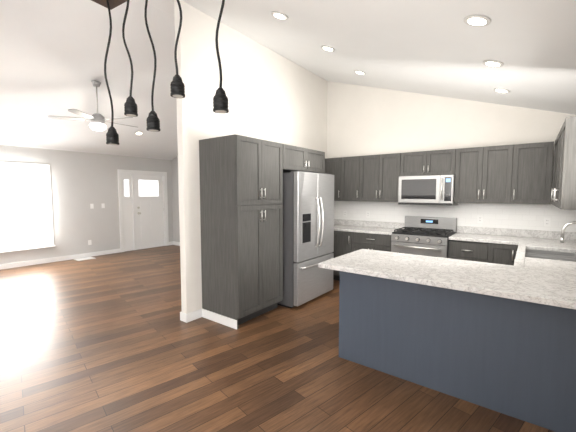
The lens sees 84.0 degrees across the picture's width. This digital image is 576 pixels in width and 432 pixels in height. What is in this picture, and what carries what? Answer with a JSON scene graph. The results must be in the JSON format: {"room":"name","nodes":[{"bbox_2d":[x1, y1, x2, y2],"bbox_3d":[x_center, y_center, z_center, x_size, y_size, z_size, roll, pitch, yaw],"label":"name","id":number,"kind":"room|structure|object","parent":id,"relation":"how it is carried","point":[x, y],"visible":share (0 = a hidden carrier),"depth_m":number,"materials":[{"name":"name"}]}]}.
{"room":"kitchen","nodes":[
{"label":"kitchen","id":0,"kind":"room"},
{"bbox_2d":[0,145,172,264],"bbox_3d":[-6.016,-0.166,5.933,0.150,2.502,8.600,3,5,37],"label":"wall","id":1,"kind":"structure","parent":0,"point":[81,182],"depth_m":7.43,"materials":[{"name":"paint"}]},
{"bbox_2d":[0,162,55,252],"bbox_3d":[-5.687,-0.170,6.286,0.150,1.780,1.780,3,5,37],"label":"window","id":2,"kind":"structure","parent":1,"relation":"in","point":[26,219],"depth_m":6.64,"materials":[{"name":"white glass"}]},
{"bbox_2d":[0,248,120,269],"bbox_3d":[-6.400,1.078,5.376,0.014,0.100,7.050,3,5,37],"label":"baseboard","id":3,"kind":"structure","parent":1,"relation":"attached to","point":[47,260],"depth_m":7.06,"materials":[{"name":"white wood"}]},
{"bbox_2d":[117,169,168,251],"bbox_3d":[-3.905,-0.163,8.675,0.198,2.105,1.360,3,5,37],"label":"door","id":4,"kind":"structure","parent":1,"relation":"attached to","point":[143,208],"depth_m":8.64,"materials":[{"name":"white"}]},
{"bbox_2d":[174,0,326,313],"bbox_3d":[-0.260,-0.670,4.926,0.100,3.652,3.200,3,5,37],"label":"wall","id":5,"kind":"structure","parent":0,"point":[272,96],"depth_m":4.05,"materials":[{"name":"paint"}]},
{"bbox_2d":[180,309,201,320],"bbox_3d":[-0.316,1.100,5.074,0.014,0.100,3.194,3,5,37],"label":"baseboard","id":6,"kind":"structure","parent":5,"relation":"attached to","point":[190,316],"depth_m":3.79,"materials":[{"name":"white wood"}]},
{"bbox_2d":[283,144,324,172],"bbox_3d":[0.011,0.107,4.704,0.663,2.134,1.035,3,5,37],"label":"upper cabinet","id":7,"kind":"object","parent":5,"relation":"attached to","point":[295,158],"visible":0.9,"depth_m":4.41,"materials":[{"name":"grey wood"}]},
{"bbox_2d":[0,245,554,431],"bbox_3d":[-2.427,1.336,3.319,9.450,0.120,9.200,3,5,37],"label":"floor","id":8,"kind":"structure","parent":0,"point":[113,342],"depth_m":2.76,"materials":[{"name":"brown wood"}]},
{"bbox_2d":[74,257,94,260],"bbox_3d":[-4.679,0.981,7.364,0.300,0.010,0.360,3,5,37],"label":"floor vent","id":9,"kind":"object","parent":8,"relation":"in","point":[83,258],"visible":0.98,"depth_m":7.35,"materials":[{"name":"white plastic"}]},
{"bbox_2d":[199,134,282,328],"bbox_3d":[-0.549,0.160,3.965,0.663,2.134,0.812,3,5,37],"label":"pantry cabinet","id":10,"kind":"object","parent":8,"relation":"on","point":[241,198],"visible":1,"depth_m":3.69,"materials":[{"name":"grey wood"}]},
{"bbox_2d":[278,171,333,307],"bbox_3d":[0.116,0.284,4.637,0.870,1.790,0.935,3,5,37],"label":"refrigerator","id":11,"kind":"object","parent":8,"relation":"on","point":[308,222],"visible":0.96,"depth_m":4.21,"materials":[{"name":"silver metal"}]},
{"bbox_2d":[332,231,355,279],"bbox_3d":[1.077,0.671,5.626,0.495,0.876,0.622,3,5,37],"label":"base cabinet","id":12,"kind":"object","parent":8,"relation":"on","point":[345,242],"depth_m":5.36,"materials":[{"name":"grey wood"}]},
{"bbox_2d":[356,232,390,251],"bbox_3d":[1.474,0.693,5.327,0.732,0.876,0.622,3,5,37],"label":"base cabinet","id":13,"kind":"object","parent":8,"relation":"on","point":[380,242],"depth_m":5.02,"materials":[{"name":"grey wood"}]},
{"bbox_2d":[391,216,456,257],"bbox_3d":[2.029,0.600,4.810,0.760,1.135,0.751,3,5,37],"label":"gas range","id":14,"kind":"object","parent":8,"relation":"on","point":[422,235],"visible":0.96,"depth_m":4.66,"materials":[{"name":"silver metal"}]},
{"bbox_2d":[339,271,575,431],"bbox_3d":[1.425,0.887,2.618,1.898,0.876,0.664,3,5,37],"label":"base cabinet","id":15,"kind":"object","parent":8,"relation":"on","point":[513,358],"visible":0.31,"depth_m":2.30,"materials":[{"name":"blue wood"}]},
{"bbox_2d":[448,240,517,265],"bbox_3d":[2.691,0.760,4.388,0.810,0.876,0.654,3,5,37],"label":"base cabinet","id":16,"kind":"object","parent":8,"relation":"on","point":[504,254],"visible":0.29,"depth_m":4.13,"materials":[{"name":"grey wood"}]},
{"bbox_3d":[2.762,0.834,3.353,0.653,0.876,2.224,3,5,37],"label":"base cabinet","id":17,"kind":"object","parent":8,"relation":"on","visible":0},
{"bbox_2d":[334,219,404,234],"bbox_3d":[1.157,0.171,5.520,1.514,0.137,0.635,3,5,37],"label":"countertop","id":18,"kind":"structure","parent":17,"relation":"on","point":[373,227],"depth_m":5.49,"materials":[{"name":"white stone"}]},
{"bbox_2d":[318,249,509,298],"bbox_3d":[1.059,0.423,2.687,1.332,0.037,0.904,3,5,37],"label":"countertop","id":19,"kind":"structure","parent":17,"relation":"on","point":[484,278],"depth_m":2.50,"materials":[{"name":"white stone"}]},
{"bbox_2d":[448,226,509,243],"bbox_3d":[2.683,0.254,4.368,0.778,0.137,0.638,3,5,37],"label":"countertop","id":20,"kind":"structure","parent":17,"relation":"on","point":[473,234],"depth_m":4.51,"materials":[{"name":"white stone"}]},
{"bbox_2d":[502,221,575,309],"bbox_3d":[2.505,0.345,2.963,0.636,0.576,3.098,3,5,37],"label":"countertop","id":21,"kind":"structure","parent":17,"relation":"on","point":[542,270],"depth_m":2.53,"materials":[{"name":"white stone"}]},
{"bbox_2d":[0,0,575,159],"bbox_3d":[-2.427,-1.896,3.087,9.450,1.680,9.200,3,5,37],"label":"ceiling","id":22,"kind":"structure","parent":0,"point":[436,47],"depth_m":3.96,"materials":[{"name":"paint"}]},
{"bbox_2d":[48,80,134,130],"bbox_3d":[-3.064,-1.778,5.229,1.298,0.772,1.253,3,5,37],"label":"ceiling fan","id":23,"kind":"object","parent":22,"relation":"hanging from","point":[97,119],"visible":1,"depth_m":5.11,"materials":[{"name":"grey"}]},
{"bbox_2d":[91,0,228,144],"bbox_3d":[-0.437,-0.931,1.053,0.768,1.318,0.130,3,5,32],"label":"pendant light","id":24,"kind":"object","parent":22,"relation":"hanging from","point":[220,97],"visible":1,"depth_m":1.15,"materials":[{"name":"black metal"}]},
{"bbox_2d":[271,11,287,19],"bbox_3d":[-0.082,-1.987,3.176,0.169,0.064,0.174,2,5,28],"label":"recessed light","id":25,"kind":"object","parent":22,"relation":"in","point":[278,15],"depth_m":3.15,"materials":[{"name":"white"}]},
{"bbox_2d":[321,45,334,51],"bbox_3d":[0.485,-2.028,3.874,0.169,0.064,0.174,2,5,28],"label":"recessed light","id":26,"kind":"object","parent":22,"relation":"in","point":[327,48],"depth_m":3.85,"materials":[{"name":"white"}]},
{"bbox_2d":[354,70,365,74],"bbox_3d":[1.052,-2.094,4.671,0.169,0.064,0.174,2,5,28],"label":"recessed light","id":27,"kind":"object","parent":22,"relation":"in","point":[356,71],"depth_m":4.64,"materials":[{"name":"white"}]},
{"bbox_2d":[464,14,490,26],"bbox_3d":[1.330,-1.372,2.250,0.169,0.064,0.174,2,5,28],"label":"recessed light","id":28,"kind":"object","parent":22,"relation":"in","point":[475,20],"depth_m":2.23,"materials":[{"name":"white"}]},
{"bbox_2d":[482,60,503,66],"bbox_3d":[1.907,-1.418,2.978,0.169,0.064,0.174,2,5,28],"label":"recessed light","id":29,"kind":"object","parent":22,"relation":"in","point":[491,63],"depth_m":2.96,"materials":[{"name":"white"}]},
{"bbox_2d":[493,88,509,92],"bbox_3d":[2.506,-1.471,3.752,0.169,0.064,0.174,2,5,28],"label":"recessed light","id":30,"kind":"object","parent":22,"relation":"in","point":[501,90],"depth_m":3.73,"materials":[{"name":"white"}]},
{"bbox_2d":[171,81,575,241],"bbox_3d":[0.212,-0.898,6.657,9.150,3.860,0.150,3,5,37],"label":"wall","id":31,"kind":"structure","parent":0,"point":[364,120],"depth_m":5.14,"materials":[{"name":"paint"}]},
{"bbox_2d":[325,141,553,203],"bbox_3d":[1.968,-0.603,5.015,3.348,0.762,0.374,3,5,37],"label":"upper cabinet","id":32,"kind":"object","parent":31,"relation":"attached to","point":[513,174],"visible":1,"depth_m":4.45,"materials":[{"name":"grey wood"}]},
{"bbox_2d":[398,175,457,205],"bbox_3d":[2.117,-0.388,4.857,0.764,0.430,0.458,3,5,37],"label":"microwave","id":33,"kind":"object","parent":32,"relation":"attached to","point":[428,190],"visible":0.98,"depth_m":4.68,"materials":[{"name":"silver metal"}]},
{"bbox_2d":[334,201,575,231],"bbox_3d":[2.219,-0.048,5.099,3.698,0.357,0.004,3,5,37],"label":"backsplash","id":34,"kind":"structure","parent":31,"relation":"attached to","point":[518,216],"depth_m":4.70,"materials":[{"name":"painted drywall"}]},
{"bbox_2d":[477,215,482,222],"bbox_3d":[2.796,0.047,4.657,0.070,0.114,0.010,3,5,37],"label":"outlet","id":35,"kind":"object","parent":34,"relation":"attached to","point":[479,218],"visible":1,"depth_m":4.66,"materials":[{"name":"white plastic"}]},
{"bbox_2d":[544,218,550,226],"bbox_3d":[3.402,0.080,4.200,0.070,0.114,0.010,3,5,37],"label":"outlet","id":36,"kind":"object","parent":34,"relation":"attached to","point":[547,221],"visible":1,"depth_m":4.20,"materials":[{"name":"white plastic"}]},
{"bbox_3d":[1.162,0.231,0.518,0.150,2.486,8.600,3,5,37],"label":"wall","id":37,"kind":"structure","parent":0,"visible":0},
{"bbox_2d":[551,147,554,195],"bbox_3d":[3.123,-0.493,3.477,0.342,0.762,0.792,3,5,37],"label":"upper cabinet","id":38,"kind":"object","parent":37,"relation":"attached to","point":[553,182],"depth_m":3.83,"materials":[{"name":"grey wood"}]},
{"bbox_2d":[551,116,575,209],"bbox_3d":[2.683,-0.451,2.897,0.342,0.762,0.898,3,5,37],"label":"upper cabinet","id":39,"kind":"object","parent":37,"relation":"attached to","point":[563,194],"depth_m":2.64,"materials":[{"name":"grey wood"}]}
]}

